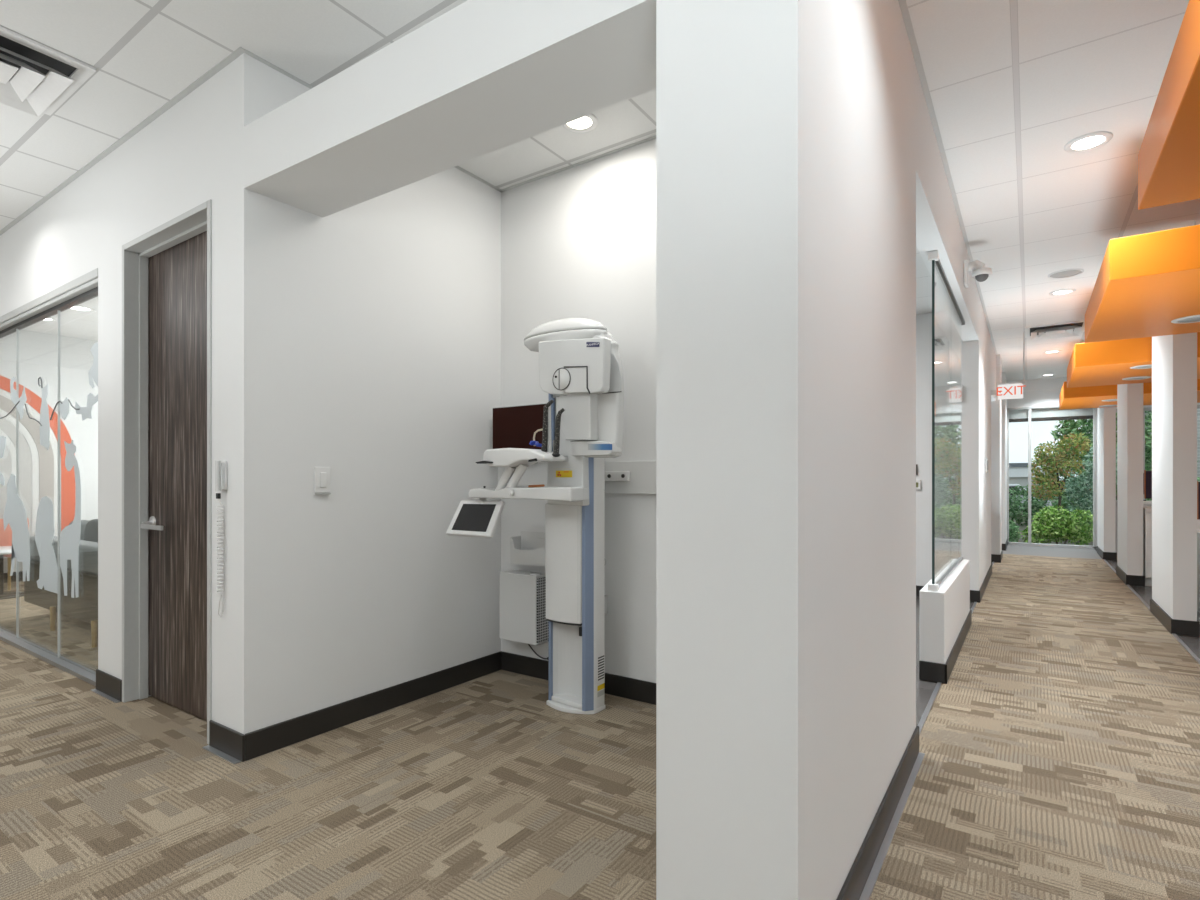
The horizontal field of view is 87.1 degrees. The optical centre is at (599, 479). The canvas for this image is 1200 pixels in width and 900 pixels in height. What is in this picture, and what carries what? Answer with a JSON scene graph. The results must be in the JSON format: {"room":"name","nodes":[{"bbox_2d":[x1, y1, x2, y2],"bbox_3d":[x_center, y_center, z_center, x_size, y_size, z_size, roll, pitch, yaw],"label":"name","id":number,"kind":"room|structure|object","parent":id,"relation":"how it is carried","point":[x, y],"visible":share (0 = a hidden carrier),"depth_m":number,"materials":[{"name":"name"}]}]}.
{"room":"dental clinic corridor","nodes":[
{"label":"dental clinic corridor","id":0,"kind":"room"},
{"bbox_2d":[0,330,97,572],"bbox_3d":[-6.227,-0.310,8.548,0.120,3.020,4.090,0,0,34],"label":"wall","id":1,"kind":"structure","parent":0,"point":[38,352],"depth_m":7.86,"materials":[{"name":"white paint"}]},
{"bbox_2d":[0,375,74,571],"bbox_3d":[-6.951,-0.100,7.372,0.006,2.360,1.310,0,0,34],"label":"mural","id":2,"kind":"object","parent":1,"relation":"attached to","point":[38,477],"visible":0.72,"depth_m":7.59,"materials":[{"name":"orange paint"}]},
{"bbox_2d":[21,296,97,340],"bbox_3d":[-4.026,-1.802,7.054,5.800,0.035,4.080,0,0,34],"label":"ceiling","id":3,"kind":"structure","parent":0,"point":[81,324],"depth_m":7.24,"materials":[{"name":"paint"}]},
{"bbox_2d":[42,317,55,320],"bbox_3d":[-6.157,-1.780,6.945,0.260,0.010,0.260,0,0,34],"label":"recessed light","id":4,"kind":"object","parent":3,"relation":"in","point":[49,318],"visible":0.3,"depth_m":7.00,"materials":[{"name":"white plastic"}]},
{"bbox_2d":[70,305,94,311],"bbox_3d":[-5.404,-1.780,6.541,0.260,0.010,0.260,0,0,34],"label":"recessed light","id":5,"kind":"object","parent":3,"relation":"in","point":[78,307],"visible":0.74,"depth_m":6.55,"materials":[{"name":"white plastic"}]},
{"bbox_2d":[0,53,500,734],"bbox_3d":[-5.264,-0.315,6.282,10.225,3.030,1.710,0,0,34],"label":"wall","id":6,"kind":"structure","parent":0,"point":[361,341],"depth_m":3.18,"materials":[{"name":"white paint"}]},
{"bbox_2d":[4,571,22,582],"bbox_3d":[-3.930,1.143,6.928,5.500,0.115,3.980,0,0,34],"label":"baseboard","id":7,"kind":"structure","parent":6,"relation":"attached to","point":[13,577],"depth_m":7.42,"materials":[{"name":"black rubber"}]},
{"bbox_2d":[0,268,97,685],"bbox_3d":[-4.913,-0.010,5.066,4.975,2.420,0.104,0,0,34],"label":"window frame","id":8,"kind":"structure","parent":6,"relation":"in","point":[84,288],"depth_m":4.17,"materials":[{"name":"grey paint"}]},
{"bbox_2d":[0,472,4,485],"bbox_3d":[-4.627,-0.014,4.876,0.161,0.121,0.002,0,0,34],"label":"film","id":9,"kind":"object","parent":8,"relation":"attached to","point":[2,480],"visible":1,"depth_m":4.86,"materials":[{"name":"grey plastic"}]},
{"bbox_2d":[0,436,5,458],"bbox_3d":[-4.611,-0.250,4.865,0.198,0.182,0.002,0,0,34],"label":"film","id":10,"kind":"object","parent":8,"relation":"attached to","point":[2,438],"visible":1,"depth_m":4.86,"materials":[{"name":"grey plastic"}]},
{"bbox_2d":[0,401,19,418],"bbox_3d":[-4.451,-0.527,4.754,0.493,0.108,0.009,0,0,34],"label":"film","id":11,"kind":"object","parent":8,"relation":"attached to","point":[18,401],"visible":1,"depth_m":4.72,"materials":[{"name":"grey plastic"}]},
{"bbox_2d":[3,473,29,580],"bbox_3d":[-4.322,0.343,4.669,0.651,0.785,0.002,0,0,34],"label":"film","id":12,"kind":"object","parent":8,"relation":"attached to","point":[15,515],"visible":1,"depth_m":4.65,"materials":[{"name":"grey plastic"}]},
{"bbox_2d":[10,377,26,419],"bbox_3d":[-4.278,-0.603,4.638,0.402,0.335,0.002,0,0,34],"label":"film","id":13,"kind":"object","parent":8,"relation":"attached to","point":[14,396],"visible":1,"depth_m":4.63,"materials":[{"name":"grey plastic"}]},
{"bbox_2d":[25,404,41,425],"bbox_3d":[-3.986,-0.459,4.437,0.370,0.180,0.009,0,0,34],"label":"film","id":14,"kind":"object","parent":8,"relation":"attached to","point":[25,404],"visible":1,"depth_m":4.48,"materials":[{"name":"grey plastic"}]},
{"bbox_2d":[38,377,42,387],"bbox_3d":[-3.862,-0.671,4.353,0.075,0.081,0.009,0,0,34],"label":"film","id":15,"kind":"object","parent":8,"relation":"attached to","point":[39,378],"visible":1,"depth_m":4.35,"materials":[{"name":"grey plastic"}]},
{"bbox_2d":[40,384,49,449],"bbox_3d":[-3.792,-0.427,4.307,0.209,0.454,0.002,0,0,34],"label":"film","id":16,"kind":"object","parent":8,"relation":"attached to","point":[44,411],"visible":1,"depth_m":4.31,"materials":[{"name":"grey plastic"}]},
{"bbox_2d":[35,496,57,593],"bbox_3d":[-3.768,0.431,4.290,0.466,0.643,0.002,0,0,34],"label":"film","id":17,"kind":"object","parent":8,"relation":"attached to","point":[44,533],"visible":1,"depth_m":4.28,"materials":[{"name":"grey plastic"}]},
{"bbox_2d":[50,401,61,419],"bbox_3d":[-3.596,-0.460,4.171,0.229,0.120,0.009,0,0,34],"label":"film","id":18,"kind":"object","parent":8,"relation":"attached to","point":[58,401],"visible":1,"depth_m":4.19,"materials":[{"name":"grey plastic"}]},
{"bbox_2d":[59,397,68,419],"bbox_3d":[-3.475,-0.462,4.091,0.178,0.149,0.002,0,0,34],"label":"film","id":19,"kind":"object","parent":8,"relation":"attached to","point":[64,407],"visible":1,"depth_m":4.08,"materials":[{"name":"grey plastic"}]},
{"bbox_2d":[60,440,80,597],"bbox_3d":[-3.388,0.246,4.031,0.385,1.006,0.002,0,0,34],"label":"film","id":20,"kind":"object","parent":8,"relation":"attached to","point":[70,535],"visible":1,"depth_m":4.00,"materials":[{"name":"grey plastic"}]},
{"bbox_2d":[75,393,97,420],"bbox_3d":[-3.143,-0.448,3.864,0.408,0.164,0.002,0,0,34],"label":"film","id":21,"kind":"object","parent":8,"relation":"attached to","point":[91,400],"visible":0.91,"depth_m":3.85,"materials":[{"name":"grey plastic"}]},
{"bbox_2d":[88,343,97,387],"bbox_3d":[-3.047,-0.681,3.799,0.186,0.286,0.002,0,0,34],"label":"film","id":22,"kind":"object","parent":8,"relation":"attached to","point":[93,372],"visible":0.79,"depth_m":3.79,"materials":[{"name":"white plastic"}]},
{"bbox_2d":[122,199,211,743],"bbox_3d":[-2.128,-0.035,3.201,1.000,2.470,0.168,0,0,34],"label":"door","id":23,"kind":"structure","parent":6,"relation":"in","point":[167,269],"depth_m":3.33,"materials":[{"name":"laminate"}]},
{"bbox_2d":[215,461,226,617],"bbox_3d":[-1.670,0.262,2.775,0.058,0.693,0.035,0,0,34],"label":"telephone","id":24,"kind":"object","parent":6,"relation":"attached to","point":[220,466],"visible":1,"depth_m":2.77,"materials":[{"name":"white plastic"}]},
{"bbox_2d":[315,467,330,494],"bbox_3d":[-1.313,0.004,2.989,0.013,0.131,0.080,0,0,34],"label":"light switch","id":25,"kind":"object","parent":6,"relation":"attached to","point":[322,474],"visible":1,"depth_m":2.98,"materials":[{"name":"white plastic"}]},
{"bbox_2d":[244,0,655,216],"bbox_3d":[-0.579,-1.379,2.292,2.010,0.263,0.395,0,0,34],"label":"beam","id":26,"kind":"structure","parent":6,"relation":"attached to","point":[480,78],"depth_m":2.14,"materials":[{"name":"white paint"}]},
{"bbox_2d":[96,651,918,899],"bbox_3d":[-4.284,1.143,5.614,12.597,0.115,1.734,0,0,34],"label":"baseboard","id":27,"kind":"structure","parent":6,"relation":"attached to","point":[283,734],"depth_m":3.02,"materials":[{"name":"black rubber"}]},
{"bbox_2d":[91,689,924,899],"bbox_3d":[-0.743,1.198,3.175,4.045,0.004,1.750,0,0,34],"label":"trim","id":28,"kind":"structure","parent":6,"relation":"attached to","point":[867,891],"depth_m":2.25,"materials":[{"name":"carpet"}]},
{"bbox_2d":[501,139,655,682],"bbox_3d":[0.237,-0.315,3.490,2.010,3.030,0.125,0,0,34],"label":"wall","id":29,"kind":"structure","parent":0,"point":[579,241],"depth_m":3.54,"materials":[{"name":"white paint"}]},
{"bbox_2d":[500,570,547,644],"bbox_3d":[-0.453,0.758,3.806,0.300,0.413,0.130,0,0,34],"label":"control box","id":30,"kind":"object","parent":29,"relation":"attached to","point":[522,593],"visible":0.8,"depth_m":3.74,"materials":[{"name":"white plastic"}]},
{"bbox_2d":[528,644,547,659],"bbox_3d":[-0.354,1.009,3.790,0.269,0.130,0.031,0,0,41],"label":"power cable","id":31,"kind":"object","parent":30,"relation":"hanging from","point":[528,644],"visible":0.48,"depth_m":3.81,"materials":[{"name":"black plastic"}]},
{"bbox_2d":[537,577,547,643],"bbox_3d":[-0.331,0.765,3.726,0.009,0.380,0.125,0,0,34],"label":"vent","id":32,"kind":"object","parent":30,"relation":"attached to","point":[542,624],"depth_m":3.70,"materials":[{"name":"metal"}]},
{"bbox_2d":[507,499,547,647],"bbox_3d":[-0.378,0.545,3.830,0.500,0.930,0.006,0,0,34],"label":"wall panel","id":33,"kind":"object","parent":29,"relation":"attached to","point":[528,515],"visible":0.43,"depth_m":3.89,"materials":[{"name":"white paint"}]},
{"bbox_2d":[510,531,544,565],"bbox_3d":[-0.386,0.413,3.779,0.322,0.194,0.100,0,0,34],"label":"file holder","id":34,"kind":"object","parent":29,"relation":"attached to","point":[528,548],"visible":0.67,"depth_m":3.80,"materials":[{"name":"white plastic"}]},
{"bbox_2d":[498,461,655,493],"bbox_3d":[0.132,-0.013,3.450,2.140,0.177,0.060,0,0,34],"label":"wall rail","id":35,"kind":"object","parent":29,"relation":"attached to","point":[620,477],"visible":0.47,"depth_m":3.45,"materials":[{"name":"white plastic"}]},
{"bbox_2d":[493,403,546,449],"bbox_3d":[-0.436,-0.273,3.790,0.480,0.345,0.108,0,0,34],"label":"monitor","id":36,"kind":"object","parent":35,"relation":"attached to","point":[513,426],"visible":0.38,"depth_m":3.76,"materials":[{"name":"black plastic"}]},
{"bbox_2d":[0,545,1199,899],"bbox_3d":[-0.360,1.230,6.751,17.800,0.060,17.150,0,0,34],"label":"floor","id":37,"kind":"structure","parent":0,"point":[1060,744],"depth_m":2.48,"materials":[{"name":"carpet"}]},
{"bbox_2d":[0,546,23,599],"bbox_3d":[-6.171,0.955,6.482,0.740,0.490,0.740,0,0,34],"label":"side table","id":38,"kind":"object","parent":37,"relation":"on","point":[4,550],"visible":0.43,"depth_m":6.47,"materials":[{"name":"white plastic"}]},
{"bbox_2d":[0,518,28,589],"bbox_3d":[-6.548,0.820,7.091,0.510,0.760,0.300,0,0,34],"label":"chair","id":39,"kind":"object","parent":37,"relation":"on","point":[5,536],"visible":0.27,"depth_m":7.13,"materials":[{"name":"fabric"}]},
{"bbox_2d":[24,536,97,647],"bbox_3d":[-3.759,0.848,5.164,2.530,0.705,0.942,0,0,34],"label":"sofa","id":40,"kind":"object","parent":37,"relation":"on","point":[84,608],"visible":0.17,"depth_m":4.85,"materials":[{"name":"grey fabric"}]},
{"bbox_2d":[69,520,88,539],"bbox_3d":[-4.618,0.555,5.617,0.440,0.400,0.180,0,0,34],"label":"cushion","id":41,"kind":"object","parent":40,"relation":"on","point":[83,522],"visible":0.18,"depth_m":5.50,"materials":[{"name":"grey fabric"}]},
{"bbox_2d":[84,519,97,541],"bbox_3d":[-4.233,0.540,5.331,0.460,0.420,0.160,0,0,34],"label":"cushion","id":42,"kind":"object","parent":40,"relation":"on","point":[91,529],"visible":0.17,"depth_m":5.25,"materials":[{"name":"grey fabric"}]},
{"bbox_2d":[446,318,623,713],"bbox_3d":[-0.352,0.180,3.240,0.887,2.040,0.634,0,0,-10],"label":"scanner","id":43,"kind":"object","parent":37,"relation":"on","point":[581,368],"visible":1,"depth_m":3.22,"materials":[{"name":"white plastic"}]},
{"bbox_2d":[516,484,544,486],"bbox_3d":[-0.369,0.031,3.241,0.209,0.017,0.012,0,0,34],"label":"tool","id":44,"kind":"object","parent":43,"relation":"on","point":[542,485],"visible":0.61,"depth_m":3.21,"materials":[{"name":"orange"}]},
{"bbox_2d":[529,441,541,446],"bbox_3d":[-0.313,-0.179,3.203,0.086,0.045,0.052,0,0,34],"label":"lead","id":45,"kind":"object","parent":43,"relation":"on","point":[536,443],"visible":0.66,"depth_m":3.20,"materials":[{"name":"plastic"}]},
{"bbox_2d":[533,429,542,445],"bbox_3d":[-0.318,-0.219,3.243,0.066,0.088,0.010,0,0,34],"label":"hoop","id":46,"kind":"object","parent":43,"relation":"on","point":[535,432],"visible":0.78,"depth_m":3.25,"materials":[{"name":"plastic"}]},
{"bbox_2d":[598,655,603,680],"bbox_3d":[0.006,0.976,3.274,0.001,0.119,0.057,0,0,34],"label":"vent","id":47,"kind":"object","parent":43,"relation":"on","point":[600,657],"depth_m":3.27,"materials":[{"name":"white plastic"}]},
{"bbox_2d":[1116,500,1151,551],"bbox_3d":[8.578,0.757,9.214,1.645,0.885,0.550,0,0,34],"label":"base cabinet","id":48,"kind":"object","parent":37,"relation":"on","point":[1145,503],"visible":0.06,"depth_m":9.49,"materials":[{"name":"grey paint"}]},
{"bbox_2d":[1116,500,1151,503],"bbox_3d":[8.578,0.335,9.214,1.645,0.040,0.550,0,0,34],"label":"countertop","id":49,"kind":"structure","parent":48,"relation":"on","point":[1144,502],"depth_m":9.26,"materials":[{"name":"white plastic"}]},
{"bbox_2d":[1143,506,1199,585],"bbox_3d":[6.967,0.757,6.851,1.645,0.885,0.550,0,0,34],"label":"base cabinet","id":50,"kind":"object","parent":37,"relation":"on","point":[1147,511],"visible":0.17,"depth_m":7.10,"materials":[{"name":"grey paint"}]},
{"bbox_2d":[1143,506,1151,511],"bbox_3d":[6.967,0.335,6.851,1.645,0.040,0.550,0,0,34],"label":"countertop","id":51,"kind":"structure","parent":50,"relation":"on","point":[1148,509],"depth_m":7.08,"materials":[{"name":"white plastic"}]},
{"bbox_2d":[1144,470,1151,498],"bbox_3d":[6.488,0.099,7.196,0.426,0.430,0.160,0,0,34],"label":"monitor","id":52,"kind":"object","parent":51,"relation":"on","point":[1147,474],"visible":0.27,"depth_m":7.28,"materials":[{"name":"black plastic"}]},
{"bbox_2d":[1197,530,1199,621],"bbox_3d":[5.782,0.820,4.948,1.660,0.760,0.550,0,0,34],"label":"base cabinet","id":53,"kind":"object","parent":37,"relation":"on","point":[1198,531],"visible":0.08,"depth_m":5.25,"materials":[{"name":"grey paint"}]},
{"bbox_2d":[1197,481,1199,518],"bbox_3d":[5.323,0.224,5.327,0.426,0.430,0.160,0,0,34],"label":"monitor","id":54,"kind":"object","parent":53,"relation":"on","point":[1198,483],"visible":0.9,"depth_m":5.42,"materials":[{"name":"black plastic"}]},
{"bbox_2d":[0,0,1199,380],"bbox_3d":[-0.332,-1.870,6.792,17.800,0.080,17.250,0,0,34],"label":"ceiling","id":55,"kind":"structure","parent":0,"point":[1011,83],"depth_m":3.07,"materials":[{"name":"tile"}]},
{"bbox_2d":[0,26,95,116],"bbox_3d":[-2.664,-1.797,2.722,0.613,0.066,0.613,0,0,34],"label":"ceiling vent","id":56,"kind":"object","parent":55,"relation":"in","point":[36,78],"visible":1,"depth_m":2.80,"materials":[{"name":"white metal"}]},
{"bbox_2d":[562,114,597,131],"bbox_3d":[-0.105,-1.825,3.219,0.190,0.010,0.190,0,0,34],"label":"recessed light","id":57,"kind":"object","parent":55,"relation":"in","point":[582,124],"visible":0.65,"depth_m":3.24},
{"bbox_2d":[990,332,1025,399],"bbox_3d":[5.119,-1.423,7.911,0.375,0.815,0.040,0,0,34],"label":"exit sign","id":58,"kind":"object","parent":55,"relation":"hanging from","point":[1011,390],"visible":1,"depth_m":7.87,"materials":[{"name":"white plastic"}]},
{"bbox_2d":[1043,350,1060,352],"bbox_3d":[6.439,-1.825,8.983,0.210,0.010,0.210,0,0,34],"label":"recessed light","id":59,"kind":"object","parent":55,"relation":"in","point":[1050,351],"visible":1,"depth_m":8.97,"materials":[{"name":"white plastic"}]},
{"bbox_2d":[1025,320,1084,340],"bbox_3d":[5.511,-1.797,7.632,0.613,0.066,0.640,0,0,34],"label":"ceiling vent","id":60,"kind":"object","parent":55,"relation":"in","point":[1066,329],"visible":0.91,"depth_m":7.57,"materials":[{"name":"white metal"}]},
{"bbox_2d":[1049,289,1075,294],"bbox_3d":[4.496,-1.825,6.133,0.210,0.010,0.210,0,0,34],"label":"recessed light","id":61,"kind":"object","parent":55,"relation":"in","point":[1061,291],"visible":1,"depth_m":6.11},
{"bbox_2d":[1048,269,1083,278],"bbox_3d":[4.124,-1.826,5.588,0.256,0.008,0.256,0,0,34],"label":"ceiling speaker","id":62,"kind":"object","parent":55,"relation":"attached to","point":[1066,273],"visible":1,"depth_m":5.57,"materials":[{"name":"grey plastic"}]},
{"bbox_2d":[1064,131,1112,152],"bbox_3d":[2.643,-1.825,3.415,0.210,0.010,0.210,0,0,34],"label":"recessed light","id":63,"kind":"object","parent":55,"relation":"in","point":[1089,140],"visible":1,"depth_m":3.40,"materials":[{"name":"white plastic"}]},
{"bbox_2d":[1059,379,1199,409],"bbox_3d":[7.704,-1.460,8.393,2.525,0.740,1.650,0,0,34],"label":"ceiling panel","id":64,"kind":"object","parent":55,"relation":"hanging from","point":[1090,396],"visible":0.37,"depth_m":8.38,"materials":[{"name":"orange paint"}]},
{"bbox_2d":[1099,405,1116,406],"bbox_3d":[7.468,-1.085,9.250,0.240,0.010,0.240,0,0,34],"label":"recessed light","id":65,"kind":"object","parent":64,"relation":"attached to","point":[1102,405],"visible":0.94,"depth_m":9.25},
{"bbox_2d":[1067,332,1199,387],"bbox_3d":[6.107,-1.460,6.064,2.540,0.740,1.660,0,0,34],"label":"ceiling panel","id":66,"kind":"object","parent":55,"relation":"hanging from","point":[1102,363],"visible":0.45,"depth_m":6.05,"materials":[{"name":"orange paint"}]},
{"bbox_2d":[1122,376,1150,379],"bbox_3d":[5.734,-1.085,6.741,0.240,0.010,0.240,0,0,34],"label":"recessed light","id":67,"kind":"object","parent":66,"relation":"attached to","point":[1138,377],"visible":1,"depth_m":6.72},
{"bbox_2d":[1130,364,1151,368],"bbox_3d":[5.239,-1.085,6.050,0.240,0.010,0.240,0,0,34],"label":"recessed light","id":68,"kind":"object","parent":66,"relation":"attached to","point":[1148,365],"visible":0.7,"depth_m":6.06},
{"bbox_2d":[1085,220,1199,342],"bbox_3d":[4.375,-1.460,3.523,2.540,0.740,1.910,0,0,34],"label":"ceiling panel","id":69,"kind":"object","parent":55,"relation":"hanging from","point":[1144,283],"visible":1,"depth_m":3.63,"materials":[{"name":"orange paint"}]},
{"bbox_2d":[1171,315,1199,323],"bbox_3d":[4.016,-1.085,4.257,0.240,0.010,0.240,0,0,34],"label":"recessed light","id":70,"kind":"object","parent":69,"relation":"attached to","point":[1188,319],"visible":1,"depth_m":4.27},
{"bbox_2d":[1138,0,1199,209],"bbox_3d":[2.665,-1.460,1.015,2.540,0.740,1.980,0,0,34],"label":"ceiling panel","id":71,"kind":"object","parent":55,"relation":"hanging from","point":[1169,152],"visible":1,"depth_m":2.07,"materials":[{"name":"orange paint"}]},
{"bbox_2d":[656,0,978,899],"bbox_3d":[1.926,-0.315,3.873,0.350,3.030,5.830,0,0,34],"label":"wall","id":72,"kind":"structure","parent":0,"point":[786,129],"depth_m":1.51,"materials":[{"name":"white paint"}]},
{"bbox_2d":[928,250,964,590],"bbox_3d":[2.571,-0.352,4.623,0.054,2.033,2.065,0,0,34],"label":"window","id":73,"kind":"structure","parent":72,"relation":"in","point":[933,256],"depth_m":3.79,"materials":[{"name":"metal"}]},
{"bbox_2d":[956,385,961,401],"bbox_3d":[3.556,-0.860,6.250,0.055,0.160,0.065,0,0,34],"label":"fire alarm","id":74,"kind":"object","parent":72,"relation":"attached to","point":[958,387],"visible":1,"depth_m":6.23,"materials":[{"name":"white plastic"}]},
{"bbox_2d":[964,260,991,287],"bbox_3d":[2.858,-1.572,4.768,0.181,0.184,0.140,0,0,34],"label":"security camera","id":75,"kind":"object","parent":72,"relation":"attached to","point":[980,274],"visible":1,"depth_m":4.75,"materials":[{"name":"white plastic"}]},
{"bbox_2d":[972,268,991,277],"bbox_3d":[2.878,-1.567,4.755,0.132,0.055,0.132,0,0,34],"label":"hood","id":76,"kind":"object","parent":75,"relation":"attached to","point":[979,272],"depth_m":4.71,"materials":[{"name":"white plastic"}]},
{"bbox_2d":[916,246,947,314],"bbox_3d":[2.734,-1.740,8.448,3.800,0.080,10.860,0,0,34],"label":"ceiling","id":77,"kind":"structure","parent":0,"point":[923,277],"depth_m":5.72,"materials":[{"name":"paint"}]},
{"bbox_2d":[916,296,1006,590],"bbox_3d":[3.994,-0.315,10.076,4.048,3.030,6.750,0,0,34],"label":"wall","id":78,"kind":"structure","parent":0,"point":[971,502],"depth_m":6.38,"materials":[{"name":"white paint"}]},
{"bbox_2d":[0,0,997,354],"bbox_3d":[-1.224,-1.828,10.090,12.609,0.004,12.606,0,0,34],"label":"trim","id":79,"kind":"structure","parent":78,"relation":"attached to","point":[239,51],"depth_m":3.37,"materials":[{"name":"grey paint"}]},
{"bbox_2d":[916,480,920,489],"bbox_3d":[3.253,0.050,6.480,0.075,0.100,0.028,0,0,34],"label":"thermostat","id":80,"kind":"object","parent":78,"relation":"attached to","point":[918,482],"visible":0.56,"depth_m":6.46,"materials":[{"name":"white plastic"}]},
{"bbox_2d":[918,562,993,734],"bbox_3d":[3.925,1.198,6.540,0.022,0.006,9.070,0,0,34],"label":"trim","id":81,"kind":"structure","parent":78,"relation":"attached to","point":[937,687],"depth_m":3.37,"materials":[{"name":"carpet"}]},
{"bbox_2d":[916,538,1007,683],"bbox_3d":[2.855,1.143,8.359,4.020,0.115,10.870,0,0,34],"label":"baseboard","id":82,"kind":"structure","parent":78,"relation":"attached to","point":[928,671],"depth_m":4.19,"materials":[{"name":"black rubber"}]},
{"bbox_2d":[985,459,987,472],"bbox_3d":[4.357,-0.160,7.106,0.024,0.160,0.090,0,0,34],"label":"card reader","id":83,"kind":"object","parent":78,"relation":"attached to","point":[986,460],"visible":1,"depth_m":7.08,"materials":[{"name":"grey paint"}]},
{"bbox_2d":[1009,495,1092,546],"bbox_3d":[24.514,1.385,34.180,30.000,0.130,55.900,0,0,34],"label":"ground","id":84,"kind":"structure","parent":0,"point":[1021,527],"depth_m":15.00,"materials":[{"name":"plant"}]},
{"bbox_2d":[1009,519,1021,541],"bbox_3d":[8.137,1.081,12.546,0.457,0.639,0.491,0,0,34],"label":"shrub","id":85,"kind":"object","parent":84,"relation":"on","point":[1013,529],"visible":0.44,"depth_m":12.44,"materials":[{"name":"green plant"}]},
{"bbox_2d":[1009,463,1044,491],"bbox_3d":[21.359,-0.025,34.879,5.400,2.750,6.300,0,0,34],"label":"building","id":86,"kind":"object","parent":84,"relation":"on","point":[1018,472],"visible":0.02,"depth_m":31.52,"materials":[{"name":"grey paint"}]},
{"bbox_2d":[1009,484,1050,512],"bbox_3d":[14.757,0.736,23.264,3.076,1.169,1.530,0,0,34],"label":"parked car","id":87,"kind":"object","parent":84,"relation":"on","point":[1010,485],"visible":0.09,"depth_m":22.35,"materials":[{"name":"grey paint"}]},
{"bbox_2d":[1009,485,1069,525],"bbox_3d":[12.055,0.733,18.413,2.842,1.406,1.062,0,0,36],"label":"hedge","id":88,"kind":"object","parent":84,"relation":"on","point":[1014,508],"visible":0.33,"depth_m":18.11,"materials":[{"name":"green plant"}]},
{"bbox_2d":[1021,505,1092,544],"bbox_3d":[8.903,0.933,12.199,1.282,0.912,0.615,0,0,34],"label":"shrub","id":89,"kind":"object","parent":84,"relation":"on","point":[1045,529],"visible":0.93,"depth_m":12.11,"materials":[{"name":"green plant"}]},
{"bbox_2d":[1027,432,1090,509],"bbox_3d":[10.120,0.156,13.912,1.197,2.391,0.708,0,0,34],"label":"tree","id":90,"kind":"object","parent":84,"relation":"on","point":[1050,460],"visible":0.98,"depth_m":13.87,"materials":[{"name":"green plant"}]},
{"bbox_2d":[1064,447,1116,527],"bbox_3d":[9.989,0.282,12.676,1.092,2.136,0.639,0,0,34],"label":"tree","id":91,"kind":"object","parent":84,"relation":"on","point":[1088,482],"visible":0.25,"depth_m":12.76,"materials":[{"name":"green plant"}]},
{"bbox_2d":[1048,411,1199,512],"bbox_3d":[12.134,-0.637,14.730,2.837,3.974,1.726,0,0,24],"label":"tree","id":92,"kind":"object","parent":84,"relation":"on","point":[1073,427],"visible":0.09,"depth_m":14.83,"materials":[{"name":"green plant"}]},
{"bbox_2d":[1116,408,1199,481],"bbox_3d":[16.596,-1.075,15.554,6.200,4.850,3.700,0,0,34],"label":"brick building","id":93,"kind":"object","parent":84,"relation":"on","point":[1198,410],"visible":0.02,"depth_m":14.99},
{"bbox_2d":[1007,377,1199,545],"bbox_3d":[8.639,-0.315,11.073,7.800,3.030,0.170,0,0,34],"label":"wall","id":94,"kind":"structure","parent":0,"point":[1037,392],"depth_m":11.41,"materials":[{"name":"white paint"}]},
{"bbox_2d":[1007,405,1096,548],"bbox_3d":[8.139,-0.070,11.401,1.315,2.540,0.110,0,0,34],"label":"window","id":95,"kind":"structure","parent":94,"relation":"in","point":[1029,543],"depth_m":11.43,"materials":[{"name":"grey paint"}]},
{"bbox_2d":[1116,405,1199,499],"bbox_3d":[10.345,-0.400,9.892,3.650,1.640,0.100,0,0,34],"label":"window","id":96,"kind":"structure","parent":94,"relation":"in","point":[1198,406],"depth_m":10.63,"materials":[{"name":"grey paint"}]},
{"bbox_2d":[1097,407,1116,559],"bbox_3d":[7.955,-0.315,9.911,0.164,3.030,1.084,0,0,34],"label":"column","id":97,"kind":"structure","parent":0,"point":[1106,548],"depth_m":9.49,"materials":[{"name":"white paint"}]},
{"bbox_2d":[1116,383,1144,585],"bbox_3d":[6.372,-0.315,7.589,0.164,3.030,1.024,0,0,34],"label":"column","id":98,"kind":"structure","parent":0,"point":[1129,567],"depth_m":7.20,"materials":[{"name":"white paint"}]},
{"bbox_2d":[1150,332,1199,636],"bbox_3d":[4.812,-0.315,5.300,0.164,3.030,1.044,0,0,34],"label":"column","id":99,"kind":"structure","parent":0,"point":[1173,602],"depth_m":4.91,"materials":[{"name":"white paint"}]},
{"bbox_2d":[1103,559,1199,663],"bbox_3d":[3.284,1.198,3.177,0.023,0.006,15.350,0,0,34],"label":"trim","id":100,"kind":"structure","parent":99,"relation":"attached to","point":[1181,642],"depth_m":4.82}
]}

